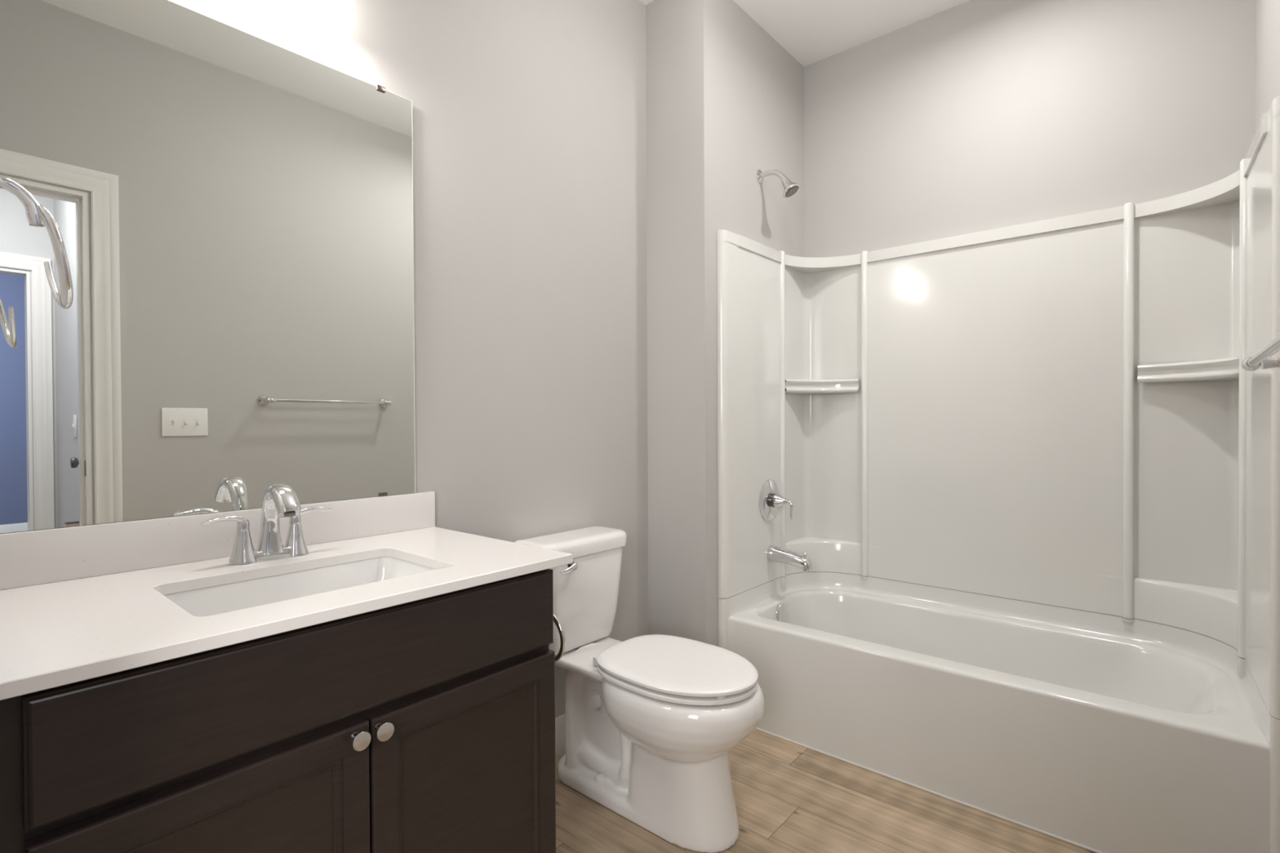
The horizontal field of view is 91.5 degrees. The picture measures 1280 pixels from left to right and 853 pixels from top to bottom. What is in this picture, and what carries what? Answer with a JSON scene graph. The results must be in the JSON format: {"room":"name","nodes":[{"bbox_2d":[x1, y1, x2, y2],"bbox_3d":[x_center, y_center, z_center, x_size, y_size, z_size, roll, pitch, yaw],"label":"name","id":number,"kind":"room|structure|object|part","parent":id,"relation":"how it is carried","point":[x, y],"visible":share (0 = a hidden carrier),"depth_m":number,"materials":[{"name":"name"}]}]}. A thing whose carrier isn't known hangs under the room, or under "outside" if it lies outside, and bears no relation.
{"room":"bathroom","nodes":[
{"label":"bathroom","id":0,"kind":"room"},
{"bbox_2d":[170,0,648,717],"bbox_3d":[-0.634,-0.273,1.843,0.120,2.826,2.135,0,1,41],"label":"wall","id":1,"kind":"structure","parent":0,"point":[529,117],"depth_m":2.04,"materials":[{"name":"grey paint"}]},
{"bbox_2d":[0,0,415,533],"bbox_3d":[-0.909,-0.356,1.418,0.016,1.094,0.848,0,1,41],"label":"wall mirror","id":2,"kind":"object","parent":1,"relation":"attached to","point":[231,206],"visible":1,"depth_m":1.34,"materials":[{"name":"clear glass"}]},
{"bbox_2d":[0,491,435,590],"bbox_3d":[-0.893,0.240,1.435,0.020,0.100,0.925,0,1,41],"label":"backsplash","id":3,"kind":"structure","parent":1,"relation":"attached to","point":[44,556],"depth_m":1.30,"materials":[{"name":"stone"}]},
{"bbox_2d":[555,713,565,758],"bbox_3d":[-0.286,1.071,2.151,0.012,0.130,1.003,0,1,41],"label":"baseboard","id":4,"kind":"structure","parent":1,"relation":"attached to","point":[560,730],"depth_m":2.15,"materials":[{"name":"white paint"}]},
{"bbox_2d":[645,0,804,646],"bbox_3d":[0.445,-0.286,2.790,0.282,2.826,0.948,0,1,41],"label":"wall","id":5,"kind":"structure","parent":0,"point":[725,100],"depth_m":2.44,"materials":[{"name":"grey paint"}]},
{"bbox_2d":[755,169,799,198],"bbox_3d":[0.581,-1.016,2.594,0.175,0.141,0.083,0,1,41],"label":"shower fixture","id":6,"kind":"object","parent":5,"relation":"attached to","point":[790,188],"visible":1,"depth_m":2.57,"materials":[{"name":"silver metal"}]},
{"bbox_3d":[0.556,-1.043,2.605,0.118,0.059,0.022,0,1,36],"label":"arm","id":7,"kind":"part","parent":6,"relation":"part of","materials":[{"name":"silver metal"}]},
{"bbox_3d":[0.625,-0.964,2.561,0.052,0.032,0.060,0,1,41],"label":"nozzle plate","id":8,"kind":"part","parent":6,"relation":"part of","materials":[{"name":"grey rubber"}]},
{"bbox_2d":[639,0,969,66],"bbox_3d":[1.312,-1.715,-1.242,8.400,0.100,6.263,0,1,41],"label":"ceiling","id":9,"kind":"structure","parent":0,"point":[811,31],"depth_m":2.60,"materials":[{"name":"white paint"}]},
{"bbox_2d":[555,728,1096,852],"bbox_3d":[1.326,1.220,-1.214,8.400,0.120,6.263,0,1,41],"label":"floor","id":10,"kind":"structure","parent":0,"point":[789,797],"depth_m":1.81,"materials":[{"name":"brown wood"}]},
{"bbox_2d":[0,568,555,852],"bbox_3d":[-0.682,0.730,1.237,0.598,0.834,0.888,0,1,41],"label":"vanity cabinet","id":11,"kind":"object","parent":10,"relation":"on","point":[427,725],"visible":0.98,"depth_m":1.01,"materials":[{"name":"brown wood"}]},
{"bbox_3d":[-0.610,0.773,0.921,0.026,0.529,0.422,0,1,41],"label":"door","id":12,"kind":"part","parent":11,"relation":"part of","materials":[{"name":"brown wood"}]},
{"bbox_2d":[0,491,573,700],"bbox_3d":[-0.676,0.251,1.248,0.592,0.121,0.925,0,1,41],"label":"countertop","id":13,"kind":"structure","parent":11,"relation":"on","point":[77,603],"depth_m":1.17,"materials":[{"name":"stone"}]},
{"bbox_2d":[200,484,332,564],"bbox_3d":[-0.811,0.207,1.371,0.190,0.168,0.190,0,1,-4],"label":"faucet","id":14,"kind":"object","parent":13,"relation":"on","point":[279,500],"visible":1,"depth_m":1.35,"materials":[{"name":"silver metal"}]},
{"bbox_3d":[-0.870,0.203,1.309,0.024,0.032,0.091,0,1,35],"label":"lever","id":15,"kind":"part","parent":14,"relation":"part of","materials":[{"name":"silver metal"}]},
{"bbox_3d":[-0.851,0.255,1.337,0.055,0.071,0.055,0,1,41],"label":"handle","id":16,"kind":"part","parent":14,"relation":"part of","materials":[{"name":"silver metal"}]},
{"bbox_3d":[-0.777,0.201,1.342,0.152,0.156,0.056,0,1,41],"label":"spout","id":17,"kind":"part","parent":14,"relation":"part of","materials":[{"name":"silver metal"}]},
{"bbox_3d":[-0.783,0.254,1.416,0.055,0.071,0.055,0,1,41],"label":"handle","id":18,"kind":"part","parent":14,"relation":"part of","materials":[{"name":"silver metal"}]},
{"bbox_3d":[-0.759,0.202,1.438,0.091,0.032,0.024,-1,1,-43],"label":"lever","id":19,"kind":"part","parent":14,"relation":"part of","materials":[{"name":"silver metal"}]},
{"bbox_2d":[163,556,436,616],"bbox_3d":[-0.641,0.384,1.225,0.329,0.144,0.491,0,1,41],"label":"sink basin","id":20,"kind":"object","parent":13,"relation":"in","point":[231,597],"visible":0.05,"depth_m":1.32,"materials":[{"name":"white ceramic"}]},
{"bbox_3d":[-0.471,0.523,1.043,0.025,0.031,0.031,0,1,41],"label":"knob","id":21,"kind":"part","parent":11,"relation":"part of","materials":[{"name":"silver metal"}]},
{"bbox_3d":[-0.444,0.522,1.074,0.025,0.031,0.031,0,1,41],"label":"knob","id":22,"kind":"part","parent":11,"relation":"part of","materials":[{"name":"silver metal"}]},
{"bbox_3d":[-0.333,0.768,1.243,0.026,0.529,0.418,0,1,41],"label":"door","id":23,"kind":"part","parent":11,"relation":"part of","materials":[{"name":"brown wood"}]},
{"bbox_2d":[553,613,565,662],"bbox_3d":[-0.241,0.492,1.483,0.132,0.153,0.064,0,1,41],"label":"toilet paper holder","id":24,"kind":"object","parent":11,"relation":"attached to","point":[562,642],"visible":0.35,"depth_m":1.46,"materials":[{"name":"silver metal"}]},
{"bbox_2d":[513,525,764,852],"bbox_3d":[0.009,0.750,1.898,0.777,0.774,0.397,0,1,41],"label":"toilet","id":25,"kind":"object","parent":10,"relation":"on","point":[653,722],"visible":0.97,"depth_m":1.77,"materials":[{"name":"white ceramic"}]},
{"bbox_3d":[-0.223,0.438,1.950,0.035,0.033,0.079,0,1,41],"label":"flush lever","id":26,"kind":"part","parent":25,"relation":"part of","materials":[{"name":"silver metal"}]},
{"bbox_3d":[-0.220,0.389,2.091,0.178,0.053,0.397,0,1,41],"label":"tank lid","id":27,"kind":"part","parent":25,"relation":"part of","materials":[{"name":"white ceramic"}]},
{"bbox_3d":[-0.222,0.573,2.095,0.160,0.312,0.374,0,1,41],"label":"tank","id":28,"kind":"part","parent":25,"relation":"part of","materials":[{"name":"white ceramic"}]},
{"bbox_3d":[0.021,0.930,1.890,0.747,0.415,0.378,0,1,41],"label":"bowl","id":29,"kind":"part","parent":25,"relation":"part of","materials":[{"name":"white ceramic"}]},
{"bbox_3d":[0.113,0.711,1.808,0.474,0.017,0.356,0,1,41],"label":"seat","id":30,"kind":"part","parent":25,"relation":"part of","materials":[{"name":"white plastic"}]},
{"bbox_3d":[0.113,0.687,1.809,0.479,0.018,0.356,0,1,41],"label":"lid","id":31,"kind":"part","parent":25,"relation":"part of","materials":[{"name":"white plastic"}]},
{"bbox_2d":[718,571,1279,852],"bbox_3d":[1.124,0.896,2.197,1.526,0.467,0.744,0,1,41],"label":"bathtub","id":32,"kind":"object","parent":10,"relation":"on","point":[1096,732],"visible":0.94,"depth_m":1.93,"materials":[{"name":"white plastic"}]},
{"bbox_3d":[0.591,0.777,2.604,0.018,0.074,0.074,0,1,41],"label":"overflow plate","id":33,"kind":"part","parent":32,"relation":"part of","materials":[{"name":"silver metal"}]},
{"bbox_2d":[804,0,1255,257],"bbox_3d":[1.446,-0.288,2.475,1.647,2.826,0.120,0,1,41],"label":"wall","id":34,"kind":"structure","parent":0,"point":[971,116],"depth_m":2.38,"materials":[{"name":"grey paint"}]},
{"bbox_2d":[716,95,1279,719],"bbox_3d":[1.120,-0.052,2.188,1.526,1.425,0.744,0,1,41],"label":"shower surround","id":35,"kind":"object","parent":34,"relation":"attached to","point":[1064,411],"visible":1,"depth_m":2.32,"materials":[{"name":"white plastic"}]},
{"bbox_2d":[759,479,794,520],"bbox_3d":[0.592,0.313,2.615,0.110,0.178,0.178,0,1,41],"label":"shower valve","id":36,"kind":"object","parent":35,"relation":"attached to","point":[771,500],"visible":1,"depth_m":2.61,"materials":[{"name":"silver metal"}]},
{"bbox_3d":[0.605,0.334,2.604,0.077,0.102,0.060,0,1,41],"label":"lever","id":37,"kind":"part","parent":36,"relation":"part of","materials":[{"name":"silver metal"}]},
{"bbox_2d":[766,545,813,572],"bbox_3d":[0.628,0.548,2.599,0.190,0.084,0.066,0,1,41],"label":"tub spout","id":38,"kind":"object","parent":35,"relation":"attached to","point":[774,553],"visible":1,"depth_m":2.58,"materials":[{"name":"silver metal"}]},
{"bbox_2d":[785,378,859,394],"bbox_3d":[0.803,-0.181,2.760,0.261,0.061,0.241,0,1,41],"label":"shelf","id":39,"kind":"object","parent":35,"relation":"attached to","point":[793,386],"depth_m":2.79,"materials":[{"name":"white plastic"}]},
{"bbox_2d":[1137,355,1239,382],"bbox_3d":[1.729,-0.178,1.964,0.261,0.061,0.241,0,1,41],"label":"shelf","id":40,"kind":"object","parent":35,"relation":"attached to","point":[1220,369],"depth_m":2.02,"materials":[{"name":"white plastic"}]},
{"bbox_2d":[1240,335,1279,371],"bbox_3d":[1.036,-0.121,0.987,0.087,0.054,0.669,0,1,41],"label":"towel bar","id":41,"kind":"object","parent":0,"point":[1250,363],"visible":1,"depth_m":1.15,"materials":[{"name":"silver metal"}]},
{"bbox_2d":[1254,0,1279,133],"bbox_3d":[0.949,-0.269,0.725,0.120,2.826,3.183,0,1,41],"label":"wall","id":42,"kind":"structure","parent":0,"point":[1267,66],"depth_m":1.71,"materials":[{"name":"grey paint"}]},
{"bbox_3d":[-0.559,-0.260,0.451,1.809,2.826,0.120,0,1,41],"label":"wall","id":43,"kind":"structure","parent":0,"visible":0},
{"bbox_2d":[0,175,73,308],"bbox_3d":[-0.890,-0.263,0.888,0.160,0.180,0.112,0,1,41],"label":"towel ring","id":44,"kind":"object","parent":43,"relation":"attached to","point":[37,215],"visible":1,"depth_m":0.87,"materials":[{"name":"silver metal"}]},
{"bbox_3d":[-0.870,-0.311,0.854,0.080,0.059,0.024,-1,1,-44],"label":"post","id":45,"kind":"part","parent":44,"relation":"part of","materials":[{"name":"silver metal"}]}
]}

